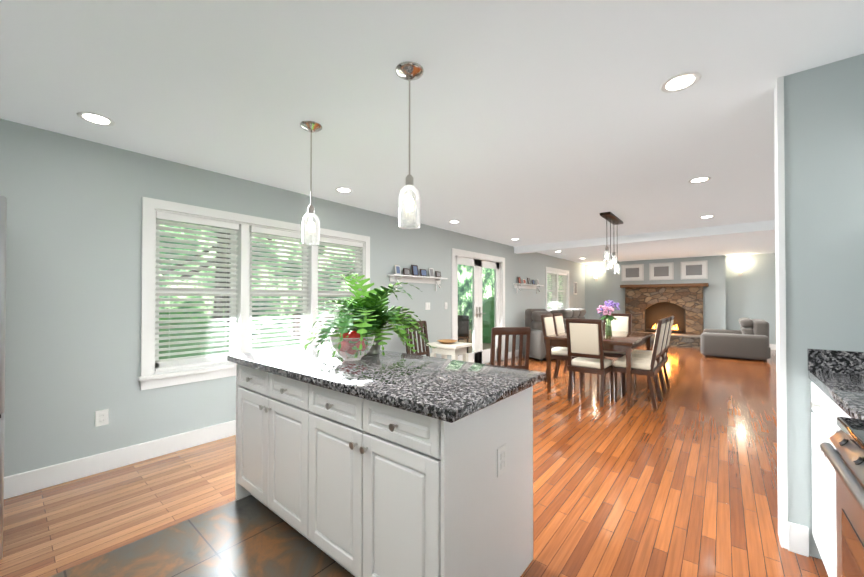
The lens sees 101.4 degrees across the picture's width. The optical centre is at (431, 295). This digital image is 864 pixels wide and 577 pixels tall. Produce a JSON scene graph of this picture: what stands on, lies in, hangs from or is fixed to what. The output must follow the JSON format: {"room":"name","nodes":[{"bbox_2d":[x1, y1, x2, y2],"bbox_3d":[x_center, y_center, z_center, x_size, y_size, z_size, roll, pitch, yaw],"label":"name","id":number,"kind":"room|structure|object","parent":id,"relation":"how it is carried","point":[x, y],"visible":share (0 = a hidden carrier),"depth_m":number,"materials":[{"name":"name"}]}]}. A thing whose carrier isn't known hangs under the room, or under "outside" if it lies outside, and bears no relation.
{"room":"kitchen","nodes":[
{"label":"kitchen","id":0,"kind":"room"},
{"bbox_2d":[49,495,354,576],"bbox_3d":[-0.471,1.287,0.432,3.530,0.001,2.200,0,-1,39],"label":"floor","id":1,"kind":"structure","parent":0,"point":[250,536],"depth_m":1.79,"materials":[{"name":"stone"}]},
{"bbox_2d":[0,119,584,476],"bbox_3d":[0.839,0.125,6.750,0.150,2.440,13.600,0,-1,39],"label":"wall","id":2,"kind":"structure","parent":0,"point":[73,292],"depth_m":2.65,"materials":[{"name":"grey paint"}]},
{"bbox_2d":[95,409,108,426],"bbox_3d":[-2.450,0.907,2.624,0.012,0.115,0.075,0,-1,39],"label":"electrical outlet plate","id":3,"kind":"object","parent":2,"relation":"attached to","point":[101,417],"visible":1,"depth_m":2.62,"materials":[{"name":"white plastic"}]},
{"bbox_2d":[4,420,235,498],"bbox_3d":[-1.494,1.248,3.777,0.018,0.140,5.760,0,-1,39],"label":"baseboard","id":4,"kind":"structure","parent":2,"relation":"attached to","point":[37,479],"depth_m":2.64,"materials":[{"name":"white wood"}]},
{"bbox_2d":[138,197,369,389],"bbox_3d":[-1.603,-0.010,3.742,0.210,1.535,2.380,0,-1,39],"label":"window","id":5,"kind":"structure","parent":2,"relation":"in","point":[242,230],"depth_m":3.33,"materials":[{"name":"white"}]},
{"bbox_2d":[387,265,447,290],"bbox_3d":[-0.180,-0.265,5.293,0.135,0.374,1.210,0,-1,39],"label":"wall shelf","id":6,"kind":"object","parent":2,"relation":"attached to","point":[398,277],"visible":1,"depth_m":5.24,"materials":[{"name":"white wood"}]},
{"bbox_2d":[425,302,429,309],"bbox_3d":[-0.065,0.164,5.525,0.013,0.115,0.120,0,-1,39],"label":"switch plate","id":7,"kind":"object","parent":2,"relation":"attached to","point":[427,306],"visible":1,"depth_m":5.52,"materials":[{"name":"white plastic"}]},
{"bbox_2d":[451,248,504,363],"bbox_3d":[0.879,0.271,6.780,0.172,2.150,1.880,0,-1,39],"label":"french door","id":8,"kind":"structure","parent":2,"relation":"attached to","point":[477,262],"depth_m":6.76,"materials":[{"name":"white wood"}]},
{"bbox_2d":[508,350,522,358],"bbox_3d":[3.333,1.302,9.633,0.018,0.140,5.660,0,-1,39],"label":"baseboard","id":9,"kind":"structure","parent":2,"relation":"attached to","point":[516,351],"depth_m":7.82,"materials":[{"name":"white wood"}]},
{"bbox_2d":[513,277,543,293],"bbox_3d":[2.284,-0.233,8.283,0.135,0.364,1.400,0,-1,39],"label":"wall shelf","id":10,"kind":"object","parent":2,"relation":"attached to","point":[519,285],"visible":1,"depth_m":8.24,"materials":[{"name":"white wood"}]},
{"bbox_2d":[545,267,568,310],"bbox_3d":[3.485,-0.108,9.916,0.210,1.285,1.840,0,-1,39],"label":"window","id":11,"kind":"structure","parent":2,"relation":"in","point":[556,273],"depth_m":9.88,"materials":[{"name":"white"}]},
{"bbox_2d":[573,282,576,294],"bbox_3d":[4.468,-0.235,11.019,0.026,0.400,0.300,0,-1,39],"label":"framed picture","id":12,"kind":"object","parent":2,"relation":"attached to","point":[574,288],"visible":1,"depth_m":10.96,"materials":[{"name":"white"}]},
{"bbox_2d":[159,228,493,359],"bbox_3d":[-1.377,-1.358,7.819,3.505,6.379,11.735,0,-1,39],"label":"trees","id":13,"kind":"object","parent":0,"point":[486,334],"depth_m":5.00,"materials":[{"name":"green plant"}]},
{"bbox_2d":[0,344,827,576],"bbox_3d":[3.335,1.326,4.681,6.620,0.001,13.600,0,-1,39],"label":"floor","id":14,"kind":"structure","parent":0,"point":[681,480],"depth_m":2.37,"materials":[{"name":"brown wood"}]},
{"bbox_2d":[0,196,6,559],"bbox_3d":[-2.650,0.410,1.637,0.895,1.775,0.855,0,-1,39],"label":"fridge","id":15,"kind":"object","parent":14,"relation":"on","point":[3,216],"visible":1,"depth_m":1.68,"materials":[{"name":"grey"}]},
{"bbox_2d":[227,359,532,576],"bbox_3d":[-0.384,0.859,1.991,1.688,0.884,0.749,0,-1,39],"label":"kitchen island","id":16,"kind":"object","parent":14,"relation":"on","point":[392,464],"depth_m":1.49,"materials":[{"name":"white wood"}]},
{"bbox_2d":[227,343,545,422],"bbox_3d":[-0.376,0.397,1.995,1.780,0.040,0.780,0,-1,39],"label":"island countertop","id":17,"kind":"structure","parent":16,"relation":"on","point":[455,390],"depth_m":1.63,"materials":[{"name":"grey stone"}]},
{"bbox_2d":[297,273,435,360],"bbox_3d":[-0.420,0.108,2.345,0.824,0.541,0.899,0,-1,39],"label":"fern","id":18,"kind":"object","parent":17,"relation":"on","point":[360,333],"visible":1,"depth_m":2.19,"materials":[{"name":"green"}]},
{"bbox_2d":[404,320,429,356],"bbox_3d":[-0.049,0.838,4.715,0.510,0.977,0.450,0,-1,39],"label":"chair","id":19,"kind":"object","parent":14,"relation":"on","point":[424,346],"visible":0.33,"depth_m":4.87,"materials":[{"name":"brown wood"}]},
{"bbox_2d":[426,342,471,361],"bbox_3d":[0.208,0.947,4.255,0.440,0.750,0.340,0,-1,39],"label":"table","id":20,"kind":"object","parent":14,"relation":"on","point":[455,349],"visible":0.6,"depth_m":4.16,"materials":[{"name":"beige wood"}]},
{"bbox_2d":[437,339,456,343],"bbox_3d":[0.186,0.556,4.264,0.250,0.032,0.250,0,-1,39],"label":"plate","id":21,"kind":"object","parent":20,"relation":"on","point":[447,341],"visible":1,"depth_m":4.29,"materials":[{"name":"brown"}]},
{"bbox_2d":[490,327,530,369],"bbox_3d":[0.831,0.832,4.066,0.450,0.977,0.510,0,-1,-7],"label":"chair","id":22,"kind":"object","parent":14,"relation":"on","point":[508,331],"visible":0.5,"depth_m":3.85,"materials":[{"name":"brown wood"}]},
{"bbox_2d":[522,309,565,361],"bbox_3d":[2.413,0.834,7.642,0.720,1.090,0.840,0,-1,-16],"label":"armchair","id":23,"kind":"object","parent":14,"relation":"on","point":[533,322],"visible":0.6,"depth_m":7.48,"materials":[{"name":"grey fabric"}]},
{"bbox_2d":[540,314,582,386],"bbox_3d":[2.022,0.821,5.483,0.529,1.058,0.440,0,-1,40],"label":"dining chair","id":24,"kind":"object","parent":14,"relation":"on","point":[557,353],"visible":0.54,"depth_m":5.47,"materials":[{"name":"beige fabric"}]},
{"bbox_2d":[553,313,591,380],"bbox_3d":[2.315,0.825,5.838,0.529,1.058,0.440,0,-1,39],"label":"dining chair","id":25,"kind":"object","parent":14,"relation":"on","point":[558,322],"visible":0.27,"depth_m":5.91,"materials":[{"name":"beige fabric"}]},
{"bbox_2d":[550,308,603,329],"bbox_3d":[3.921,0.861,9.516,0.930,1.019,2.150,0,-1,39],"label":"sofa","id":26,"kind":"object","parent":14,"relation":"on","point":[578,313],"visible":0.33,"depth_m":9.24,"materials":[{"name":"grey fabric"}]},
{"bbox_2d":[566,318,613,406],"bbox_3d":[2.004,0.812,4.487,0.440,1.058,0.529,0,-1,41],"label":"dining chair","id":27,"kind":"object","parent":14,"relation":"on","point":[585,342],"visible":0.94,"depth_m":4.33,"materials":[{"name":"beige fabric"}]},
{"bbox_2d":[544,330,652,405],"bbox_3d":[2.454,0.948,5.125,1.080,0.765,1.560,0,-1,39],"label":"dining table","id":28,"kind":"object","parent":14,"relation":"on","point":[622,341],"visible":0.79,"depth_m":4.75,"materials":[{"name":"brown wood"}]},
{"bbox_2d":[597,300,619,334],"bbox_3d":[2.522,0.311,5.064,0.308,0.506,0.285,0,-1,39],"label":"flower vase","id":29,"kind":"object","parent":28,"relation":"on","point":[604,311],"visible":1,"depth_m":5.03,"materials":[{"name":"clear glass"}]},
{"bbox_2d":[597,313,631,378],"bbox_3d":[2.957,0.824,5.736,0.440,1.058,0.529,0,-1,39],"label":"dining chair","id":30,"kind":"object","parent":14,"relation":"on","point":[623,322],"visible":0.27,"depth_m":5.82,"materials":[{"name":"beige fabric"}]},
{"bbox_2d":[612,318,666,408],"bbox_3d":[2.594,0.811,4.416,0.529,1.058,0.440,0,-1,40],"label":"dining chair","id":31,"kind":"object","parent":14,"relation":"on","point":[647,368],"visible":0.92,"depth_m":4.27,"materials":[{"name":"brown wood"}]},
{"bbox_2d":[623,317,670,399],"bbox_3d":[2.886,0.815,4.771,0.529,1.058,0.440,0,-1,39],"label":"dining chair","id":32,"kind":"object","parent":14,"relation":"on","point":[649,357],"visible":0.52,"depth_m":4.70,"materials":[{"name":"brown wood"}]},
{"bbox_2d":[631,316,673,392],"bbox_3d":[3.179,0.818,5.126,0.529,1.058,0.440,0,-1,39],"label":"dining chair","id":33,"kind":"object","parent":14,"relation":"on","point":[665,358],"visible":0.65,"depth_m":5.08,"materials":[{"name":"brown wood"}]},
{"bbox_2d":[625,286,702,348],"bbox_3d":[6.459,0.565,9.957,2.060,1.620,0.690,0,-1,39],"label":"stone fireplace","id":34,"kind":"object","parent":14,"relation":"on","point":[648,308],"visible":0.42,"depth_m":9.98,"materials":[{"name":"brown stone"}]},
{"bbox_2d":[620,283,708,287],"bbox_3d":[6.576,-0.287,10.107,2.100,0.083,0.320,0,-1,39],"label":"mantel shelf","id":35,"kind":"object","parent":34,"relation":"on","point":[668,285],"visible":0.98,"depth_m":9.90,"materials":[{"name":"brown wood"}]},
{"bbox_2d":[701,317,770,361],"bbox_3d":[6.854,0.929,8.043,1.130,0.856,1.500,0,-1,39],"label":"loveseat","id":36,"kind":"object","parent":14,"relation":"on","point":[749,339],"visible":1,"depth_m":7.47,"materials":[{"name":"grey fabric"}]},
{"bbox_2d":[807,348,863,576],"bbox_3d":[1.019,0.767,0.234,0.656,1.035,3.462,0,-1,39],"label":"kitchen cabinet","id":37,"kind":"object","parent":14,"relation":"on","point":[836,377],"depth_m":1.57,"materials":[{"name":"white wood"}]},
{"bbox_2d":[820,417,863,576],"bbox_3d":[1.236,0.825,0.565,0.734,0.926,0.806,0,-1,39],"label":"range","id":38,"kind":"object","parent":14,"relation":"on","point":[845,457],"visible":1,"depth_m":0.95,"materials":[{"name":"silver metal"}]},
{"bbox_2d":[0,0,863,263],"bbox_3d":[3.335,-1.114,4.704,6.620,0.001,13.600,0,-1,39],"label":"ceiling","id":39,"kind":"structure","parent":0,"point":[533,122],"depth_m":2.03,"materials":[{"name":"white paint"}]},
{"bbox_2d":[76,111,114,125],"bbox_3d":[-2.156,-1.133,2.271,0.184,0.006,0.184,0,-1,39],"label":"recessed light","id":40,"kind":"object","parent":39,"relation":"in","point":[96,119],"visible":1,"depth_m":2.26,"materials":[{"name":"white"}]},
{"bbox_2d":[300,121,321,245],"bbox_3d":[-0.808,-0.738,2.361,0.144,0.795,0.144,0,-1,39],"label":"pendant light","id":41,"kind":"object","parent":39,"relation":"hanging from","point":[311,126],"visible":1,"depth_m":2.34,"materials":[{"name":"white glass"}]},
{"bbox_2d":[335,187,352,192],"bbox_3d":[-0.935,-1.119,3.752,0.184,0.006,0.184,0,-1,39],"label":"recessed light","id":42,"kind":"object","parent":39,"relation":"in","point":[345,190],"visible":0.94,"depth_m":3.76,"materials":[{"name":"white"}]},
{"bbox_2d":[395,61,423,228],"bbox_3d":[-0.114,-0.743,1.789,0.144,0.795,0.144,0,-1,39],"label":"pendant light","id":43,"kind":"object","parent":39,"relation":"hanging from","point":[409,71],"visible":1,"depth_m":1.76,"materials":[{"name":"white glass"}]},
{"bbox_2d":[600,212,622,273],"bbox_3d":[2.559,-0.721,5.016,0.130,0.780,0.800,0,-1,39],"label":"dining chandelier","id":44,"kind":"object","parent":39,"relation":"hanging from","point":[612,218],"visible":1,"depth_m":4.94,"materials":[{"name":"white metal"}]},
{"bbox_2d":[514,220,774,253],"bbox_3d":[4.321,-1.038,5.899,6.320,0.150,0.200,0,-1,39],"label":"ceiling beam","id":45,"kind":"structure","parent":39,"relation":"attached to","point":[739,229],"depth_m":6.12,"materials":[{"name":"white paint"}]},
{"bbox_2d":[660,72,701,92],"bbox_3d":[1.326,-1.137,1.889,0.184,0.006,0.184,0,-1,39],"label":"recessed light","id":46,"kind":"object","parent":39,"relation":"in","point":[687,80],"visible":1,"depth_m":1.88,"materials":[{"name":"white"}]},
{"bbox_2d":[688,177,710,182],"bbox_3d":[2.598,-1.122,3.432,0.184,0.006,0.184,0,-1,39],"label":"recessed light","id":47,"kind":"object","parent":39,"relation":"in","point":[700,179],"visible":1,"depth_m":3.43,"materials":[{"name":"white"}]},
{"bbox_2d":[699,215,714,218],"bbox_3d":[3.870,-1.108,4.976,0.184,0.006,0.184,0,-1,39],"label":"recessed light","id":48,"kind":"object","parent":39,"relation":"in","point":[708,216],"visible":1,"depth_m":4.95,"materials":[{"name":"white"}]},
{"bbox_2d":[585,253,775,343],"bbox_3d":[7.590,0.153,9.738,6.470,2.440,0.400,0,-1,39],"label":"wall","id":49,"kind":"structure","parent":0,"point":[731,297],"depth_m":9.46,"materials":[{"name":"grey paint"}]},
{"bbox_2d":[621,264,643,280],"bbox_3d":[6.076,-0.698,10.714,0.600,0.500,0.028,0,-1,39],"label":"picture frame","id":50,"kind":"object","parent":49,"relation":"attached to","point":[633,272],"visible":0.98,"depth_m":10.70,"materials":[{"name":"white wood"}]},
{"bbox_2d":[649,262,673,279],"bbox_3d":[6.647,-0.703,10.244,0.600,0.500,0.028,0,-1,39],"label":"picture frame","id":51,"kind":"object","parent":49,"relation":"attached to","point":[661,271],"visible":1,"depth_m":10.23,"materials":[{"name":"white"}]},
{"bbox_2d":[681,260,707,279],"bbox_3d":[7.233,-0.707,9.761,0.600,0.500,0.028,0,-1,39],"label":"picture frame","id":52,"kind":"object","parent":49,"relation":"attached to","point":[694,269],"visible":0.92,"depth_m":9.74,"materials":[{"name":"white wood"}]},
{"bbox_2d":[737,266,743,275],"bbox_3d":[8.098,-0.646,9.284,0.150,0.270,0.165,0,-1,39],"label":"sconce","id":53,"kind":"object","parent":49,"relation":"attached to","point":[740,269],"visible":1,"depth_m":9.26,"materials":[{"name":"silver metal"}]},
{"bbox_2d":[769,344,775,349],"bbox_3d":[8.956,1.293,8.655,2.700,0.140,0.018,0,-1,39],"label":"baseboard","id":54,"kind":"structure","parent":49,"relation":"attached to","point":[773,346],"depth_m":8.93,"materials":[{"name":"white wood"}]},
{"bbox_2d":[784,54,863,558],"bbox_3d":[2.892,0.072,1.034,2.650,2.440,0.130,0,-1,39],"label":"wall","id":55,"kind":"structure","parent":0,"point":[824,173],"depth_m":1.76,"materials":[{"name":"grey paint"}]},
{"bbox_2d":[774,76,808,556],"bbox_3d":[1.884,0.080,1.857,0.097,2.440,0.154,0,-1,39],"label":"trim","id":56,"kind":"structure","parent":55,"relation":"attached to","point":[794,537],"depth_m":1.83,"materials":[{"name":"white"}]},
{"label":"outside","id":57,"kind":"structure","parent":0,"visible":0},
{"bbox_2d":[159,220,562,341],"bbox_3d":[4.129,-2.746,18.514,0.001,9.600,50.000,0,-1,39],"label":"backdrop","id":58,"kind":"structure","parent":57,"point":[488,278],"depth_m":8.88,"materials":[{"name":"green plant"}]},
{"bbox_2d":[459,330,490,354],"bbox_3d":[5.943,1.520,16.979,5.000,0.001,50.000,0,-1,39],"label":"deck","id":59,"kind":"object","parent":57,"point":[485,344],"depth_m":10.70,"materials":[{"name":"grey wood"}]},
{"bbox_2d":[293,314,337,341],"bbox_3d":[-0.951,0.902,8.541,0.090,1.080,5.090,0,-1,39],"label":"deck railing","id":60,"kind":"object","parent":59,"relation":"on","point":[299,327],"depth_m":6.60,"materials":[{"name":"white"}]},
{"bbox_2d":[458,315,468,352],"bbox_3d":[0.102,0.956,7.932,1.000,0.960,1.950,0,-1,39],"label":"patio chair","id":61,"kind":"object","parent":59,"relation":"on","point":[466,328],"depth_m":8.59,"materials":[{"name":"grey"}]}
]}

